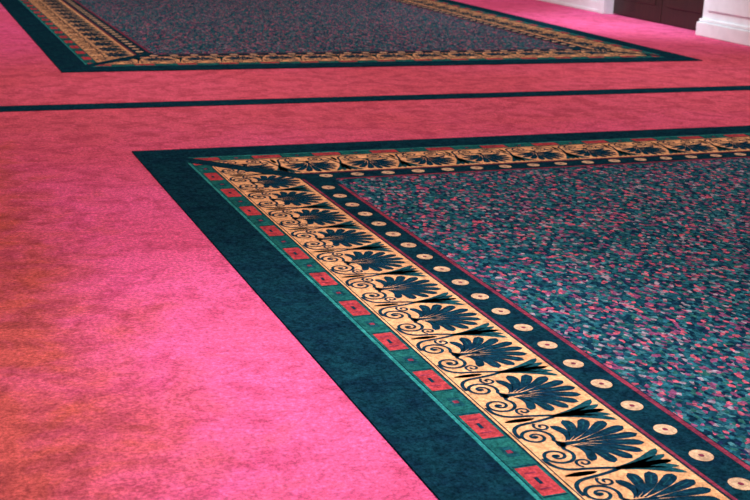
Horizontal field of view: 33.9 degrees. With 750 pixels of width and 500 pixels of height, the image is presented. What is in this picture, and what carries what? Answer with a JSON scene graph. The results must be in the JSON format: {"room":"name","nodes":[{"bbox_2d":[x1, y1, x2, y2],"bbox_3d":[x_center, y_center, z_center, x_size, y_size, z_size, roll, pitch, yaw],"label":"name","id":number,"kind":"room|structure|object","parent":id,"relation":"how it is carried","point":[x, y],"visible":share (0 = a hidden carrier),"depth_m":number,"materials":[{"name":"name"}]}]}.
{"room":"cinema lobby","nodes":[
{"label":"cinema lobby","id":0,"kind":"room"},
{"bbox_2d":[0,0,749,499],"bbox_3d":[-1.482,-1.231,9.689,14.700,0.100,24.600,-4,18,-21],"label":"floor","id":1,"kind":"structure","parent":0,"point":[137,362],"depth_m":5.26,"materials":[{"name":"carpet"}]},
{"bbox_2d":[0,0,702,72],"bbox_3d":[-1.198,-2.896,15.102,6.310,0.010,8.640,-4,18,-21],"label":"area rug","id":2,"kind":"object","parent":1,"relation":"on","point":[77,36],"visible":1,"depth_m":13.13,"materials":[{"name":"multicoloured carpet"}]},
{"bbox_2d":[0,85,749,111],"bbox_3d":[-1.335,-1.069,8.985,14.050,0.004,0.210,-4,18,-21],"label":"carpet stripe","id":3,"kind":"object","parent":1,"relation":"on","point":[20,108],"visible":1,"depth_m":9.43,"materials":[{"name":"carpet"}]},
{"bbox_2d":[132,125,749,499],"bbox_3d":[2.970,0.342,4.812,6.310,0.010,8.230,-4,18,-21],"label":"area rug","id":4,"kind":"object","parent":1,"relation":"on","point":[556,316],"visible":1,"depth_m":5.08,"materials":[{"name":"multicoloured carpet"}]},
{"bbox_2d":[594,0,613,13],"bbox_3d":[5.244,-3.313,11.759,0.400,3.200,24.600,-4,18,-21],"label":"wall","id":5,"kind":"structure","parent":0,"point":[610,3],"depth_m":16.72,"materials":[{"name":"white paint"}]},
{"bbox_2d":[539,0,598,12],"bbox_3d":[4.992,-1.833,12.105,0.030,0.150,24.170,-4,18,-21],"label":"baseboard","id":6,"kind":"structure","parent":5,"relation":"attached to","point":[589,5],"depth_m":17.30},
{"bbox_2d":[598,0,606,13],"bbox_3d":[3.550,-4.050,15.420,0.050,2.390,2.430,-4,18,-21],"label":"trim","id":7,"kind":"structure","parent":5,"relation":"attached to","point":[602,4],"depth_m":16.71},
{"bbox_2d":[613,0,662,22],"bbox_3d":[3.502,-4.133,15.936,0.062,2.230,1.131,-4,18,-21],"label":"leaf","id":8,"kind":"object","parent":5,"relation":"attached to","point":[650,10],"visible":1,"depth_m":16.12,"materials":[{"name":"brown wood"}]},
{"bbox_2d":[660,0,703,29],"bbox_3d":[3.913,-3.814,14.923,0.062,2.230,1.131,-4,18,-21],"label":"leaf","id":9,"kind":"object","parent":5,"relation":"attached to","point":[679,13],"visible":0.55,"depth_m":15.27,"materials":[{"name":"brown wood"}]},
{"bbox_2d":[695,0,749,45],"bbox_3d":[4.158,-3.934,13.697,0.160,3.200,1.180,-4,18,-21],"label":"pilaster","id":10,"kind":"object","parent":5,"relation":"attached to","point":[724,20],"visible":1,"depth_m":14.12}
]}

